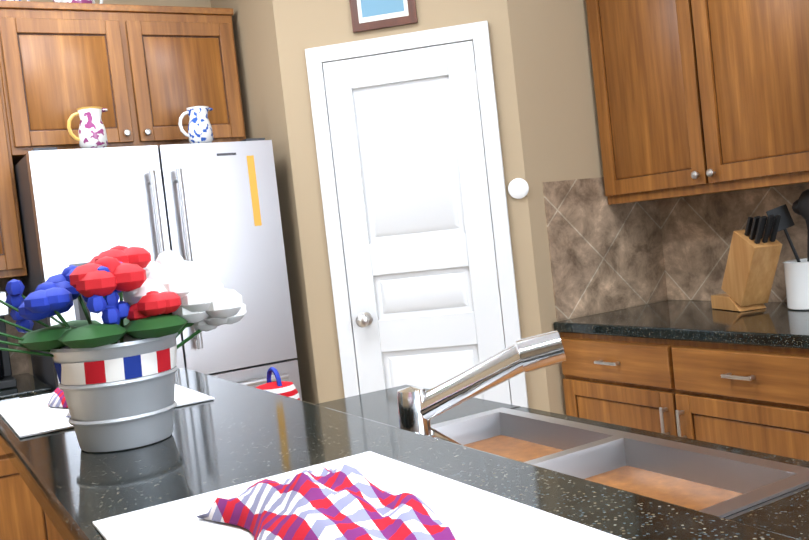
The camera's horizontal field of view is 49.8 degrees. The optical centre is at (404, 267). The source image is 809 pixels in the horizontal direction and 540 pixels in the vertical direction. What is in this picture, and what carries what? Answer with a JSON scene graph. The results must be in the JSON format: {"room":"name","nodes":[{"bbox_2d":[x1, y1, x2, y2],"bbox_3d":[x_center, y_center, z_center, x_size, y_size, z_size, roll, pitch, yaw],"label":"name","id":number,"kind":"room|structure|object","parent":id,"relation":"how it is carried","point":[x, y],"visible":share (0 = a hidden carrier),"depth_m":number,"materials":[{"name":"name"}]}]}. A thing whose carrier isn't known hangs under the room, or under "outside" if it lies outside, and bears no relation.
{"room":"kitchen","nodes":[
{"label":"kitchen","id":0,"kind":"room"},
{"bbox_2d":[2,0,210,374],"bbox_3d":[-1.431,-0.153,3.885,4.200,2.970,0.120,-8,3,-30],"label":"wall","id":1,"kind":"structure","parent":0,"point":[193,3],"depth_m":4.00,"materials":[{"name":"beige paint"}]},
{"bbox_2d":[0,36,26,278],"bbox_3d":[-1.965,-0.446,3.304,0.832,1.068,0.346,-8,3,-30],"label":"upper cabinet","id":2,"kind":"object","parent":1,"relation":"attached to","point":[12,255],"depth_m":3.36,"materials":[{"name":"brown wood"}]},
{"bbox_2d":[0,277,29,374],"bbox_3d":[-2.283,0.335,3.301,1.560,0.407,0.006,-8,3,-30],"label":"tile backsplash","id":3,"kind":"structure","parent":1,"relation":"attached to","point":[19,361],"depth_m":3.67,"materials":[{"name":"brown tile"}]},
{"bbox_2d":[0,0,245,159],"bbox_3d":[-1.222,-0.784,3.747,0.964,0.598,0.346,-8,3,-30],"label":"upper cabinet","id":4,"kind":"object","parent":1,"relation":"attached to","point":[146,75],"depth_m":3.58,"materials":[{"name":"brown wood"}]},
{"bbox_2d":[52,0,102,3],"bbox_3d":[-1.394,-1.141,3.674,0.235,0.154,0.145,-8,3,-30],"label":"teapot","id":5,"kind":"object","parent":4,"relation":"on","point":[81,1],"visible":0.12,"depth_m":3.63,"materials":[{"name":"ceramic"}]},
{"bbox_2d":[256,367,299,399],"bbox_3d":[-0.272,0.293,1.853,0.100,0.165,0.100,-8,3,-30],"label":"basket","id":6,"kind":"object","parent":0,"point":[283,388],"visible":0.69,"depth_m":1.83,"materials":[{"name":"red"}]},
{"bbox_2d":[210,0,665,414],"bbox_3d":[0.133,-0.331,3.960,1.406,2.970,1.340,-8,3,-30],"label":"wall","id":7,"kind":"structure","parent":0,"point":[544,89],"depth_m":3.51,"materials":[{"name":"beige paint"}]},
{"bbox_2d":[349,0,417,32],"bbox_3d":[-0.104,-1.193,3.423,0.260,0.500,0.022,-6,2,11],"label":"picture frame","id":8,"kind":"object","parent":7,"relation":"attached to","point":[368,15],"visible":1,"depth_m":3.42,"materials":[{"name":"brown wood"}]},
{"bbox_2d":[305,21,528,407],"bbox_3d":[0.078,0.133,3.471,0.567,2.102,0.507,-8,3,-30],"label":"pantry door","id":9,"kind":"structure","parent":7,"relation":"in","point":[421,285],"depth_m":3.45,"materials":[{"name":"white paint"}]},
{"bbox_2d":[508,178,528,198],"bbox_3d":[0.441,-0.305,3.377,0.080,0.079,0.021,-6,2,11],"label":"sensor","id":10,"kind":"object","parent":7,"relation":"attached to","point":[518,188],"visible":1,"depth_m":3.37,"materials":[{"name":"white plastic"}]},
{"bbox_2d":[542,177,667,320],"bbox_3d":[0.828,-0.095,3.582,0.595,0.550,0.006,-8,3,-30],"label":"tile backsplash","id":11,"kind":"structure","parent":7,"relation":"attached to","point":[605,256],"depth_m":3.56,"materials":[{"name":"brown tile"}]},
{"bbox_2d":[658,182,808,300],"bbox_3d":[2.248,-0.477,1.853,0.120,2.970,7.320,-8,3,-30],"label":"wall","id":12,"kind":"structure","parent":0,"point":[722,192],"depth_m":3.46,"materials":[{"name":"beige paint"}]},
{"bbox_2d":[586,0,808,204],"bbox_3d":[1.180,-0.836,3.141,0.316,1.109,1.128,-8,3,-30],"label":"upper cabinet","id":13,"kind":"object","parent":12,"relation":"attached to","point":[697,97],"visible":1,"depth_m":3.08,"materials":[{"name":"brown wood"}]},
{"bbox_2d":[660,183,808,301],"bbox_3d":[2.211,-0.176,1.859,0.006,0.550,4.380,-8,3,-30],"label":"tile backsplash","id":14,"kind":"structure","parent":12,"relation":"attached to","point":[697,231],"depth_m":3.52,"materials":[{"name":"brown tile"}]},
{"bbox_3d":[-5.188,1.907,1.020,14.600,0.050,13.500,-8,3,-30],"label":"floor","id":15,"kind":"structure","parent":0,"visible":0},
{"bbox_2d":[0,446,62,539],"bbox_3d":[-1.646,0.952,3.294,0.611,0.872,0.622,-8,3,-30],"label":"base cabinet","id":16,"kind":"object","parent":15,"relation":"on","point":[23,515],"depth_m":3.08,"materials":[{"name":"brown wood"}]},
{"bbox_2d":[0,373,52,399],"bbox_3d":[-2.096,0.551,3.034,1.554,0.040,0.633,-8,3,-30],"label":"countertop","id":17,"kind":"structure","parent":16,"relation":"on","point":[28,384],"depth_m":3.20,"materials":[{"name":"stone"}]},
{"bbox_2d":[0,291,16,389],"bbox_3d":[-1.600,0.281,3.300,0.190,0.360,0.220,-8,3,-30],"label":"coffee maker","id":18,"kind":"object","parent":17,"relation":"on","point":[7,380],"visible":0.94,"depth_m":3.28,"materials":[{"name":"black"}]},
{"bbox_2d":[13,138,301,400],"bbox_3d":[-0.985,0.414,3.578,0.912,1.770,0.779,-8,3,-30],"label":"refrigerator","id":19,"kind":"object","parent":15,"relation":"on","point":[211,209],"visible":0.4,"depth_m":3.33,"materials":[{"name":"grey metal"}]},
{"bbox_2d":[67,106,107,148],"bbox_3d":[-1.185,-0.520,3.272,0.154,0.153,0.101,-8,3,-30],"label":"pitcher","id":20,"kind":"object","parent":19,"relation":"on","point":[92,132],"visible":0.94,"depth_m":3.24,"materials":[{"name":"ceramic"}]},
{"bbox_2d":[178,106,213,143],"bbox_3d":[-0.829,-0.565,3.482,0.147,0.145,0.096,-8,3,-30],"label":"pitcher","id":21,"kind":"object","parent":19,"relation":"on","point":[200,128],"visible":0.9,"depth_m":3.45,"materials":[{"name":"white ceramic"}]},
{"bbox_2d":[328,346,808,533],"bbox_3d":[0.284,0.747,1.235,0.852,1.026,2.390,-8,3,-30],"label":"sink","id":22,"kind":"object","parent":15,"relation":"on","point":[767,487],"depth_m":1.46,"materials":[{"name":"grey metal"}]},
{"bbox_2d":[0,368,808,539],"bbox_3d":[-0.120,0.271,0.991,0.465,0.039,2.460,-8,3,-30],"label":"island countertop","id":23,"kind":"structure","parent":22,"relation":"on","point":[244,434],"depth_m":1.14,"materials":[{"name":"black stone"}]},
{"bbox_2d":[0,384,214,437],"bbox_3d":[-0.625,0.272,1.762,0.340,0.003,0.480,-8,3,-30],"label":"placemat","id":24,"kind":"object","parent":23,"relation":"on","point":[30,416],"visible":0.42,"depth_m":1.67,"materials":[{"name":"white"}]},
{"bbox_2d":[48,388,70,417],"bbox_3d":[-0.628,0.242,1.761,0.170,0.054,0.302,-8,3,-30],"label":"napkin","id":25,"kind":"object","parent":24,"relation":"on","point":[57,399],"visible":0.12,"depth_m":1.73,"materials":[{"name":"multicoloured fabric"}]},
{"bbox_2d":[0,245,246,451],"bbox_3d":[-0.478,0.120,1.330,0.507,0.309,0.253,-8,3,-30],"label":"flower arrangement","id":26,"kind":"object","parent":23,"relation":"on","point":[117,369],"visible":1,"depth_m":1.28,"materials":[{"name":"silver metal"}]},
{"bbox_2d":[92,451,625,539],"bbox_3d":[-0.068,0.250,0.814,0.340,0.003,0.480,-8,3,-30],"label":"placemat","id":27,"kind":"object","parent":23,"relation":"on","point":[462,511],"visible":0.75,"depth_m":0.88,"materials":[{"name":"white"}]},
{"bbox_2d":[197,464,455,539],"bbox_3d":[-0.072,0.217,0.812,0.170,0.062,0.302,-8,3,-30],"label":"napkin","id":28,"kind":"object","parent":27,"relation":"on","point":[342,502],"visible":1,"depth_m":0.77,"materials":[{"name":"multicoloured fabric"}]},
{"bbox_2d":[560,332,808,460],"bbox_3d":[1.216,0.642,3.099,0.640,0.872,1.178,-8,3,-30],"label":"base cabinet","id":29,"kind":"object","parent":15,"relation":"on","point":[752,397],"visible":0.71,"depth_m":2.83,"materials":[{"name":"brown wood"}]},
{"bbox_2d":[553,300,808,348],"bbox_3d":[1.966,0.155,1.704,0.646,0.040,4.373,-8,3,-30],"label":"countertop","id":30,"kind":"structure","parent":29,"relation":"on","point":[776,324],"depth_m":3.00,"materials":[{"name":"stone"}]},
{"bbox_2d":[711,215,781,311],"bbox_3d":[1.232,-0.014,3.135,0.114,0.334,0.325,-7,2,-12],"label":"knife block","id":31,"kind":"object","parent":30,"relation":"on","point":[752,260],"visible":1,"depth_m":3.07,"materials":[{"name":"brown wood"}]},
{"bbox_2d":[766,189,808,309],"bbox_3d":[1.410,-0.065,2.974,0.206,0.409,0.297,-8,3,-30],"label":"utensil crock","id":32,"kind":"object","parent":30,"relation":"on","point":[796,272],"visible":1,"depth_m":2.98,"materials":[{"name":"white ceramic"}]}
]}

